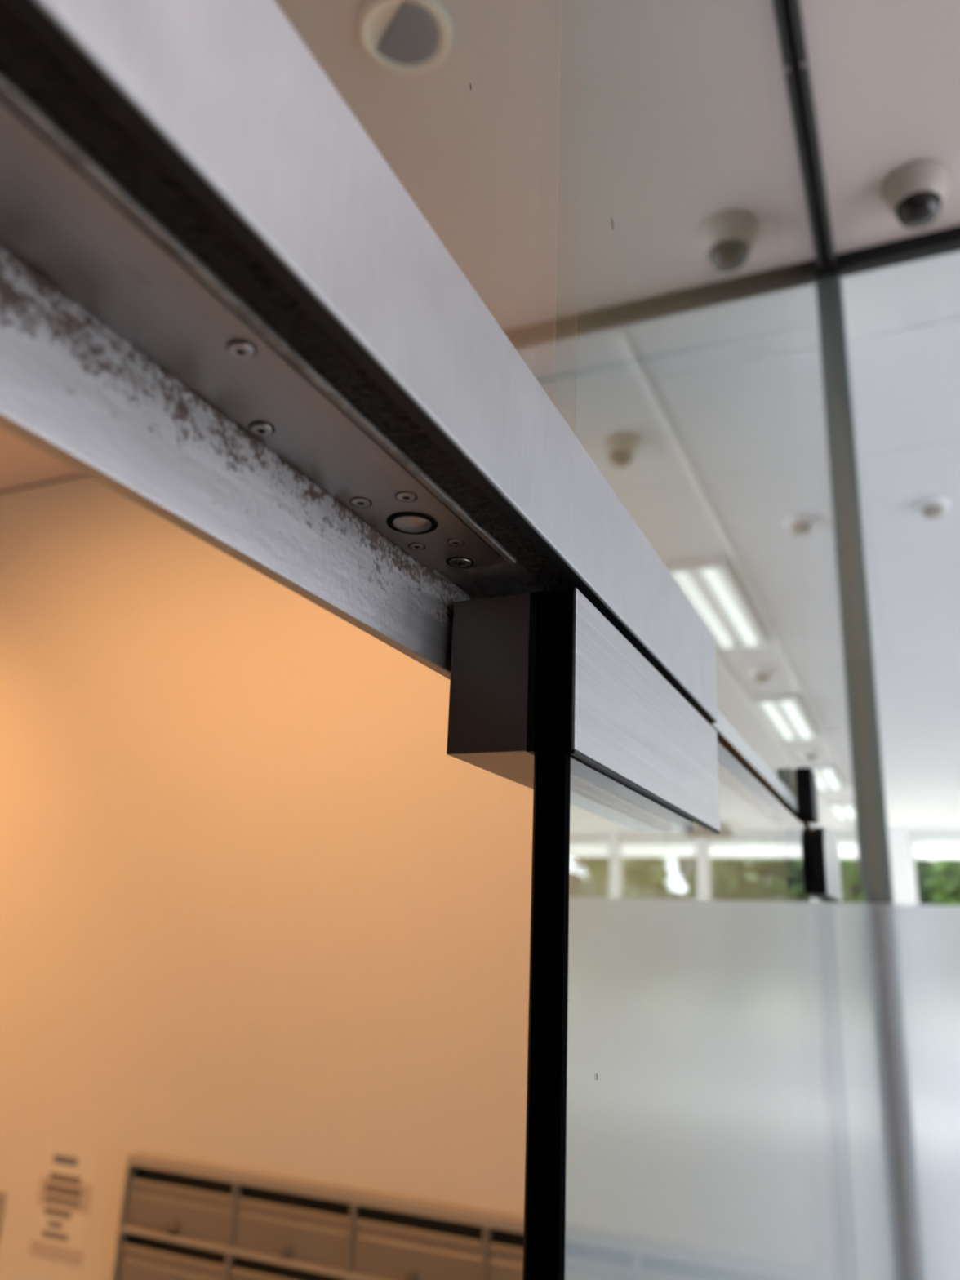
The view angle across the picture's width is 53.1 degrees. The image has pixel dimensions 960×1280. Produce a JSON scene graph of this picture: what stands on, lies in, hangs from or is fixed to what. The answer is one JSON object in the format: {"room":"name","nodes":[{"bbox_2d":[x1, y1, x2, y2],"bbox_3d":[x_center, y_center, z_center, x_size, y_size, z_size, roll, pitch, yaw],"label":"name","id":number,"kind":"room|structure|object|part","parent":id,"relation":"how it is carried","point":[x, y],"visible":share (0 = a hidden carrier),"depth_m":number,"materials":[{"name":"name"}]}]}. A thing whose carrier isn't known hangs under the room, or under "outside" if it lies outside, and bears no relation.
{"room":"building entrance lobby","nodes":[
{"label":"building entrance lobby","id":0,"kind":"room"},
{"bbox_2d":[0,0,718,723],"bbox_3d":[-0.152,-0.136,-0.052,0.045,0.069,1.209,-5,-19,24],"label":"door frame","id":1,"kind":"structure","parent":0,"point":[224,308],"depth_m":0.18,"materials":[{"name":"metal"}]},
{"bbox_3d":[-0.204,-0.160,-0.149,0.024,0.002,0.985,-5,-19,24],"label":"soffit plate","id":2,"kind":"part","parent":1,"relation":"part of","materials":[{"name":"metal"}]},
{"bbox_2d":[446,587,858,1279],"bbox_3d":[0.139,1.094,0.332,0.042,2.089,0.812,-6,-19,24],"label":"door","id":3,"kind":"structure","parent":1,"relation":"attached to","point":[548,697],"depth_m":0.30,"materials":[{"name":"black metal"}]},
{"bbox_3d":[0.069,0.037,0.359,0.001,0.047,0.208,-5,-19,24],"label":"plate","id":4,"kind":"part","parent":3,"relation":"part of","materials":[{"name":"metal"}]},
{"bbox_2d":[0,344,784,1279],"bbox_3d":[-0.870,1.049,3.051,3.988,3.706,0.120,-5,-19,24],"label":"wall","id":5,"kind":"structure","parent":0,"point":[258,914],"depth_m":2.88,"materials":[{"name":"beige paint"}]},
{"bbox_2d":[0,1191,6,1229],"bbox_3d":[-1.579,1.827,3.054,0.158,0.145,0.016,-5,-19,24],"label":"wall plate","id":6,"kind":"object","parent":5,"relation":"attached to","point":[2,1195],"visible":1,"depth_m":3.04,"materials":[{"name":"beige plastic"}]},
{"bbox_2d":[29,1140,97,1266],"bbox_3d":[-1.280,1.724,2.954,0.214,0.315,0.002,-5,-19,24],"label":"notice","id":7,"kind":"object","parent":5,"relation":"attached to","point":[68,1172],"visible":1,"depth_m":2.95,"materials":[{"name":"paper"}]},
{"bbox_2d":[0,342,720,493],"bbox_3d":[-0.783,-0.742,3.517,3.878,0.005,0.006,-5,-19,24],"label":"trim","id":8,"kind":"structure","parent":5,"relation":"attached to","point":[717,343],"depth_m":3.01,"materials":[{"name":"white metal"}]},
{"bbox_2d":[111,1152,785,1279],"bbox_3d":[-0.169,1.725,2.409,1.945,0.563,0.042,-5,-19,24],"label":"mailboxes","id":9,"kind":"object","parent":5,"relation":"attached to","point":[180,1220],"visible":0.9,"depth_m":2.56,"materials":[{"name":"grey metal"}]},
{"bbox_3d":[-1.049,1.812,2.799,0.012,0.515,0.034,-5,-19,24],"label":"rail","id":10,"kind":"part","parent":9,"relation":"part of","materials":[{"name":"metal"}]},
{"bbox_3d":[-0.873,1.804,2.715,0.373,0.120,0.008,-5,-19,24],"label":"mailbox door","id":11,"kind":"part","parent":9,"relation":"part of","materials":[{"name":"metal"}]},
{"bbox_3d":[-0.867,1.641,2.765,0.373,0.120,0.008,-5,-19,24],"label":"mailbox door","id":12,"kind":"part","parent":9,"relation":"part of","materials":[{"name":"metal"}]},
{"bbox_3d":[-0.165,1.642,2.436,1.921,0.014,0.029,-5,-19,24],"label":"shelf rail","id":13,"kind":"part","parent":9,"relation":"part of","materials":[{"name":"beige"}]},
{"bbox_3d":[-0.520,1.771,2.560,0.369,0.120,0.008,-5,-19,24],"label":"mailbox door","id":14,"kind":"part","parent":9,"relation":"part of","materials":[{"name":"metal"}]},
{"bbox_3d":[-0.514,1.607,2.610,0.369,0.120,0.008,-5,-19,24],"label":"mailbox door","id":15,"kind":"part","parent":9,"relation":"part of","materials":[{"name":"metal"}]},
{"bbox_3d":[-0.163,1.575,2.456,0.369,0.120,0.008,-5,-19,24],"label":"mailbox door","id":16,"kind":"part","parent":9,"relation":"part of","materials":[{"name":"metal"}]},
{"bbox_3d":[0.189,1.542,2.301,0.369,0.120,0.008,-5,-19,24],"label":"mailbox door","id":17,"kind":"part","parent":9,"relation":"part of","materials":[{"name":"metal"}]},
{"bbox_3d":[0.541,1.508,2.146,0.373,0.120,0.008,-5,-19,24],"label":"mailbox door","id":18,"kind":"part","parent":9,"relation":"part of","materials":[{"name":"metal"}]},
{"bbox_2d":[0,0,959,827],"bbox_3d":[4.272,0.146,5.947,11.200,0.100,17.300,-5,-19,24],"label":"ceiling","id":19,"kind":"structure","parent":0,"point":[573,117],"depth_m":2.37,"materials":[{"name":"beige paint"}]},
{"bbox_2d":[359,0,452,73],"bbox_3d":[-0.148,-1.201,1.903,0.184,0.018,0.184,-5,-19,24],"label":"recessed light","id":20,"kind":"object","parent":19,"relation":"in","point":[401,36],"visible":1,"depth_m":1.90,"materials":[{"name":"beige plastic"}]},
{"bbox_2d":[786,0,835,265],"bbox_3d":[0.106,-1.514,0.816,0.054,0.035,3.833,-5,-19,24],"label":"ceiling beam","id":21,"kind":"structure","parent":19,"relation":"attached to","point":[793,6],"depth_m":2.05,"materials":[{"name":"metal"}]},
{"bbox_2d":[611,0,818,834],"bbox_3d":[0.217,-0.662,0.883,0.034,1.587,0.778,-5,-19,24],"label":"pane","id":22,"kind":"object","parent":21,"relation":"hanging from","point":[722,45],"visible":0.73,"depth_m":0.83,"materials":[{"name":"clear glass"}]},
{"bbox_2d":[765,0,875,892],"bbox_3d":[0.620,-0.387,1.744,0.008,1.581,1.196,-5,-19,24],"label":"pane","id":23,"kind":"object","parent":21,"relation":"attached to","point":[840,771],"visible":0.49,"depth_m":1.50,"materials":[{"name":"clear glass"}]},
{"bbox_2d":[881,158,950,229],"bbox_3d":[1.010,-1.010,2.218,0.147,0.112,0.147,-5,-19,24],"label":"dome camera","id":24,"kind":"object","parent":19,"relation":"attached to","point":[914,193],"visible":1,"depth_m":2.18,"materials":[{"name":"beige plastic"}]},
{"bbox_2d":[915,497,949,519],"bbox_3d":[1.806,-0.516,3.832,0.120,0.055,0.120,-5,-19,24],"label":"smoke detector","id":25,"kind":"object","parent":19,"relation":"attached to","point":[933,508],"visible":1,"depth_m":3.80,"materials":[{"name":"white paint"}]},
{"bbox_2d":[827,275,959,1279],"bbox_3d":[2.517,0.623,1.223,3.696,3.674,0.014,-5,-19,24],"label":"glass panel","id":26,"kind":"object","parent":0,"point":[921,943],"depth_m":1.91,"materials":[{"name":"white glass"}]},
{"bbox_3d":[1.674,0.703,1.595,1.846,3.674,0.012,-5,-19,24],"label":"pane","id":27,"kind":"part","parent":26,"relation":"part of","materials":[{"name":"clear glass"}]},
{"bbox_2d":[826,225,959,277],"bbox_3d":[2.588,-1.123,1.757,3.696,0.042,0.046,-5,-19,24],"label":"window frame","id":28,"kind":"structure","parent":26,"relation":"attached to","point":[946,241],"depth_m":2.42,"materials":[{"name":"black metal"}]},
{"bbox_2d":[888,827,959,904],"bbox_3d":[7.935,4.360,12.758,10.620,3.706,0.210,-5,-19,24],"label":"wall","id":29,"kind":"structure","parent":0,"point":[899,837],"depth_m":13.87,"materials":[{"name":"white paint"}]},
{"bbox_2d":[908,831,959,904],"bbox_3d":[6.850,4.112,13.359,1.400,2.846,0.070,-5,-19,24],"label":"window","id":30,"kind":"structure","parent":29,"relation":"in","point":[923,845],"depth_m":13.83,"materials":[{"name":"white paint"}]},
{"bbox_2d":[909,831,959,858],"bbox_3d":[6.883,2.922,13.689,1.380,0.376,0.002,-5,-19,24],"label":"blind","id":31,"kind":"object","parent":30,"relation":"attached to","point":[923,845],"depth_m":13.84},
{"bbox_2d":[956,810,959,827],"bbox_3d":[4.142,0.835,8.036,0.030,0.009,13.090,-5,-19,24],"label":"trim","id":32,"kind":"structure","parent":29,"relation":"attached to","point":[958,820],"depth_m":13.00,"materials":[{"name":"white"}]},
{"bbox_3d":[-1.797,2.272,0.656,4.008,0.100,4.350,-5,-19,24],"label":"floor","id":33,"kind":"structure","parent":0,"visible":0},
{"bbox_2d":[826,271,893,903],"bbox_3d":[0.843,0.793,1.987,0.062,3.706,0.038,-5,-19,24],"label":"post","id":34,"kind":"object","parent":33,"relation":"on","point":[879,827],"visible":0.16,"depth_m":2.23,"materials":[{"name":"grey metal"}]},
{"bbox_2d":[833,855,908,1279],"bbox_3d":[0.552,1.374,1.207,0.009,2.099,1.194,-5,-19,24],"label":"pane","id":35,"kind":"object","parent":33,"relation":"on","point":[878,1212],"visible":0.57,"depth_m":1.31,"materials":[{"name":"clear glass"}]},
{"label":"outside","id":36,"kind":"structure","parent":0,"visible":0},
{"bbox_3d":[19.916,12.268,30.220,70.000,0.280,44.350,-5,-19,24],"label":"ground","id":37,"kind":"structure","parent":36,"visible":0},
{"bbox_2d":[914,858,935,904],"bbox_3d":[8.660,5.166,19.084,2.243,5.945,2.232,-5,-19,24],"label":"tree","id":38,"kind":"object","parent":37,"relation":"on","point":[924,891],"visible":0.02,"depth_m":18.70,"materials":[{"name":"green plant"}]},
{"bbox_2d":[924,858,959,905],"bbox_3d":[8.857,4.631,16.602,2.151,5.538,1.986,7,-17,-14],"label":"tree","id":39,"kind":"object","parent":37,"relation":"on","point":[944,877],"visible":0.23,"depth_m":16.80,"materials":[{"name":"green plant"}]}
]}

